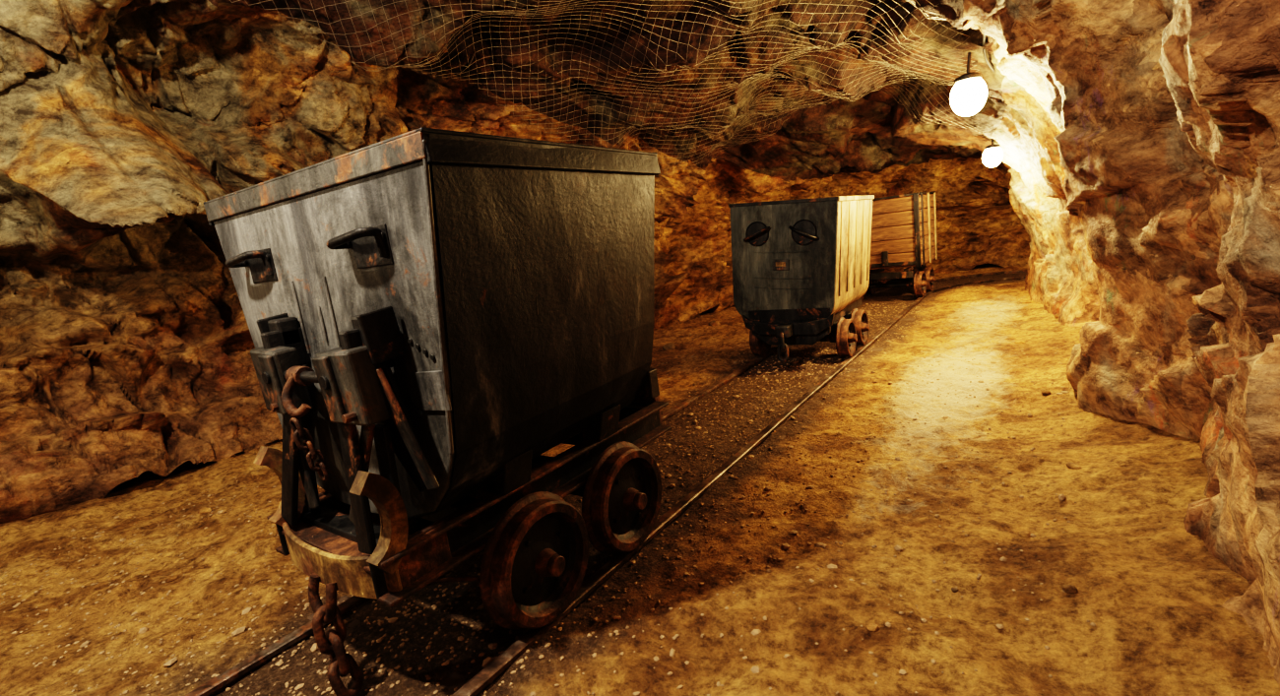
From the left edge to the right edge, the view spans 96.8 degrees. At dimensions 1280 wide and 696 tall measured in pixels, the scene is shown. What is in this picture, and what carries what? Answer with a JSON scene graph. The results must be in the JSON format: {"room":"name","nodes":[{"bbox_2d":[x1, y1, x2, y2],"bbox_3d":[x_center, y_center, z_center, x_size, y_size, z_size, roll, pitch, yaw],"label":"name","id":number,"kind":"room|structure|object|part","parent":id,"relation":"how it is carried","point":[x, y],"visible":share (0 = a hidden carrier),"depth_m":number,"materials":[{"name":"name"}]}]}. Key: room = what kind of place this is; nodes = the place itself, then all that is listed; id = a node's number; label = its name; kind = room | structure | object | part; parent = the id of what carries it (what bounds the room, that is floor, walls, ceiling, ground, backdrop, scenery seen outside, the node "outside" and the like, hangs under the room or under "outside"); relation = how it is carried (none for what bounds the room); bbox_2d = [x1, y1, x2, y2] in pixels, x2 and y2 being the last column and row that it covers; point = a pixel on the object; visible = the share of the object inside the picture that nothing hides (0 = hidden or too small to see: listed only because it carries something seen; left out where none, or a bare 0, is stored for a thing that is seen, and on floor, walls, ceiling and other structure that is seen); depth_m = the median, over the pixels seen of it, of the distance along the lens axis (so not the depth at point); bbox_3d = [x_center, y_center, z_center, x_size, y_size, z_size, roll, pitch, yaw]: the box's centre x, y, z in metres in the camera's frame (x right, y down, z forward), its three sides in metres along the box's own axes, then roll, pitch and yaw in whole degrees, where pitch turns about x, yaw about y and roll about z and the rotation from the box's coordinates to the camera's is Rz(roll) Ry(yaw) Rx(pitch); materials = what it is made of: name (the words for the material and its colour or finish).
{"room":"underground passage","nodes":[
{"label":"underground passage","id":0,"kind":"room"},
{"bbox_2d":[0,0,1030,525],"bbox_3d":[1.175,-1.009,4.239,15.441,3.250,6.672,-13,12,-28],"label":"wall","id":1,"kind":"structure","parent":0,"point":[126,343],"depth_m":3.46,"materials":[{"name":"brown stone"}]},
{"bbox_2d":[166,0,1007,182],"bbox_3d":[1.558,-1.380,3.304,14.170,2.916,6.293,-14,13,-33],"label":"ceiling","id":2,"kind":"structure","parent":0,"point":[853,135],"depth_m":3.98,"materials":[{"name":"brown stone"}]},
{"bbox_2d":[246,0,995,177],"bbox_3d":[0.241,-1.886,3.498,3.023,1.353,5.059,0,13,36],"label":"netting","id":3,"kind":"object","parent":2,"relation":"attached to","point":[925,9],"visible":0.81,"depth_m":3.83,"materials":[{"name":"beige fabric"}]},
{"bbox_2d":[950,52,987,116],"bbox_3d":[1.888,-1.516,3.268,0.190,0.344,0.190,0,13,36],"label":"lamp","id":4,"kind":"object","parent":2,"relation":"attached to","point":[969,94],"visible":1,"depth_m":3.22,"materials":[{"name":"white glass"}]},
{"bbox_3d":[1.878,-1.624,3.245,0.025,0.121,0.016,0,13,36],"label":"stem","id":5,"kind":"part","parent":4,"relation":"part of","materials":[{"name":"black metal"}]},
{"bbox_3d":[1.897,-1.448,3.281,0.190,0.205,0.190,0,13,36],"label":"globe","id":6,"kind":"part","parent":4,"relation":"part of","materials":[{"name":"white glass"}]},
{"bbox_2d":[982,31,1002,120],"bbox_3d":[1.124,-1.405,1.767,0.144,0.815,7.718,-1,13,32],"label":"power cable","id":7,"kind":"object","parent":2,"relation":"attached to","point":[991,66],"visible":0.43,"depth_m":3.30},
{"bbox_2d":[0,262,1279,695],"bbox_3d":[2.378,0.025,2.974,9.800,0.384,13.800,0,13,36],"label":"floor","id":8,"kind":"structure","parent":0,"point":[1135,556],"depth_m":1.82,"materials":[{"name":"brown soil"}]},
{"bbox_2d":[0,299,1095,695],"bbox_3d":[0.568,0.227,3.884,3.820,0.094,6.531,0,13,36],"label":"gravel","id":9,"kind":"object","parent":8,"relation":"on","point":[755,670],"visible":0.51,"depth_m":1.85,"materials":[{"name":"gravel"}]},
{"bbox_2d":[184,269,1025,695],"bbox_3d":[1.935,0.360,2.485,4.113,0.111,11.973,0,13,36],"label":"railway track","id":10,"kind":"object","parent":8,"relation":"on","point":[488,673],"visible":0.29,"depth_m":1.80,"materials":[{"name":"metal"}]},
{"bbox_2d":[202,127,671,695],"bbox_3d":[-0.519,0.109,1.815,1.040,1.276,1.275,0,13,36],"label":"cart","id":11,"kind":"object","parent":10,"relation":"on","point":[429,313],"visible":1,"depth_m":1.40,"materials":[{"name":"paint"}]},
{"bbox_3d":[-1.046,-0.221,1.515,0.151,0.066,0.066,0,13,33],"label":"handle","id":12,"kind":"part","parent":11,"relation":"part of","materials":[{"name":"metal"}]},
{"bbox_3d":[-1.018,-0.220,1.529,0.135,0.085,0.004,0,13,33],"label":"handle plate","id":13,"kind":"part","parent":11,"relation":"part of","materials":[{"name":"metal"}]},
{"bbox_3d":[-0.979,0.378,1.556,0.044,0.242,0.092,0,13,36],"label":"cheek plate","id":14,"kind":"part","parent":11,"relation":"part of","materials":[{"name":"metal"}]},
{"bbox_3d":[-0.913,0.001,1.472,0.030,0.100,0.100,0,13,36],"label":"lug arm","id":15,"kind":"part","parent":11,"relation":"part of","materials":[{"name":"metal"}]},
{"bbox_3d":[-0.918,0.317,1.565,0.050,0.293,0.018,9,16,34],"label":"post","id":16,"kind":"part","parent":11,"relation":"part of","materials":[{"name":"black metal"}]},
{"bbox_3d":[-0.948,0.160,1.576,0.213,0.337,0.013,0,13,36],"label":"cradle plate","id":17,"kind":"part","parent":11,"relation":"part of","materials":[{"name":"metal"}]},
{"bbox_3d":[-0.765,0.015,1.438,0.979,0.872,0.014,0,13,33],"label":"plate","id":18,"kind":"part","parent":11,"relation":"part of","materials":[{"name":"metal"}]},
{"bbox_3d":[-0.788,0.522,1.430,0.550,0.119,0.062,0,13,36],"label":"buffer plate","id":19,"kind":"part","parent":11,"relation":"part of","materials":[{"name":"metal"}]},
{"bbox_2d":[276,508,410,574],"bbox_3d":[-0.757,0.488,1.473,0.500,0.014,0.140,0,13,36],"label":"bumper cover","id":20,"kind":"object","parent":11,"relation":"attached to","point":[339,544],"depth_m":1.44,"materials":[{"name":"metal"}]},
{"bbox_3d":[-0.619,-0.223,1.235,0.151,0.066,0.066,0,13,33],"label":"handle","id":21,"kind":"part","parent":11,"relation":"part of","materials":[{"name":"metal"}]},
{"bbox_3d":[-0.596,0.003,1.245,0.030,0.100,0.100,0,13,36],"label":"lug arm","id":22,"kind":"part","parent":11,"relation":"part of","materials":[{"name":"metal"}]},
{"bbox_3d":[-0.591,-0.222,1.250,0.135,0.085,0.004,0,13,33],"label":"handle plate","id":23,"kind":"part","parent":11,"relation":"part of","materials":[{"name":"grey metal"}]},
{"bbox_3d":[-0.573,0.381,1.265,0.044,0.242,0.092,0,13,36],"label":"cheek plate","id":24,"kind":"part","parent":11,"relation":"part of","materials":[{"name":"metal"}]},
{"bbox_3d":[-0.581,0.320,1.324,0.050,0.290,0.018,2,12,35],"label":"post","id":25,"kind":"part","parent":11,"relation":"part of","materials":[{"name":"black metal"}]},
{"bbox_3d":[-0.578,0.163,1.311,0.213,0.337,0.013,0,13,36],"label":"cradle plate","id":26,"kind":"part","parent":11,"relation":"part of","materials":[{"name":"metal"}]},
{"bbox_3d":[-0.459,0.095,1.248,0.110,0.090,0.006,-4,11,34],"label":"patch plate","id":27,"kind":"part","parent":11,"relation":"part of","materials":[{"name":"grey metal"}]},
{"bbox_3d":[-0.413,0.591,1.456,0.016,0.012,0.309,-9,-22,37],"label":"brake rod","id":28,"kind":"part","parent":11,"relation":"part of","materials":[{"name":"brown metal"}]},
{"bbox_3d":[1.142,0.327,3.070,11.695,0.065,2.940,-15,13,-36],"label":"rail","id":29,"kind":"part","parent":10,"relation":"part of","materials":[{"name":"metal"}]},
{"bbox_2d":[728,194,874,362],"bbox_3d":[1.237,-0.544,4.286,0.815,1.183,1.216,0,13,35],"label":"cart","id":30,"kind":"object","parent":10,"relation":"on","point":[800,267],"visible":1,"depth_m":3.94,"materials":[{"name":"metal"}]},
{"bbox_3d":[0.800,-0.789,3.941,0.205,0.085,0.060,0,13,35],"label":"handle","id":31,"kind":"part","parent":30,"relation":"part of","materials":[{"name":"metal"}]},
{"bbox_3d":[0.973,-0.574,3.923,0.120,0.075,0.008,5,16,34],"label":"plate","id":32,"kind":"part","parent":30,"relation":"part of","materials":[{"name":"metal"}]},
{"bbox_3d":[0.979,-0.591,3.930,0.750,0.830,0.018,5,16,34],"label":"plate","id":33,"kind":"part","parent":30,"relation":"part of","materials":[{"name":"grey metal"}]},
{"bbox_3d":[1.074,-0.762,3.758,0.199,0.099,0.060,5,16,34],"label":"handle","id":34,"kind":"part","parent":30,"relation":"part of","materials":[{"name":"metal"}]},
{"bbox_2d":[861,191,937,300],"bbox_3d":[2.893,-1.154,6.515,0.794,1.129,0.820,1,14,39],"label":"cart","id":35,"kind":"object","parent":10,"relation":"on","point":[903,231],"visible":0.64,"depth_m":6.17,"materials":[{"name":"brown wood"}]},
{"bbox_3d":[2.919,-1.235,5.983,0.050,0.760,0.020,1,14,39],"label":"corner post","id":36,"kind":"part","parent":35,"relation":"part of","materials":[{"name":"metal"}]},
{"bbox_2d":[165,300,1082,632],"bbox_3d":[0.766,0.218,3.823,3.443,0.113,5.864,0,13,36],"label":"rocks","id":37,"kind":"object","parent":8,"relation":"on","point":[1068,589],"visible":0.71,"depth_m":2.15},
{"bbox_2d":[961,0,1279,655],"bbox_3d":[2.365,-0.760,2.465,12.890,2.517,4.202,-15,13,-34],"label":"wall","id":38,"kind":"structure","parent":0,"point":[1139,140],"depth_m":1.82,"materials":[{"name":"brown stone"}]},
{"bbox_2d":[981,143,1003,167],"bbox_3d":[3.146,-1.775,5.071,0.160,0.309,0.160,0,13,36],"label":"lamp","id":39,"kind":"object","parent":38,"relation":"attached to","point":[992,155],"visible":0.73,"depth_m":5.03,"materials":[{"name":"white glass"}]}
]}

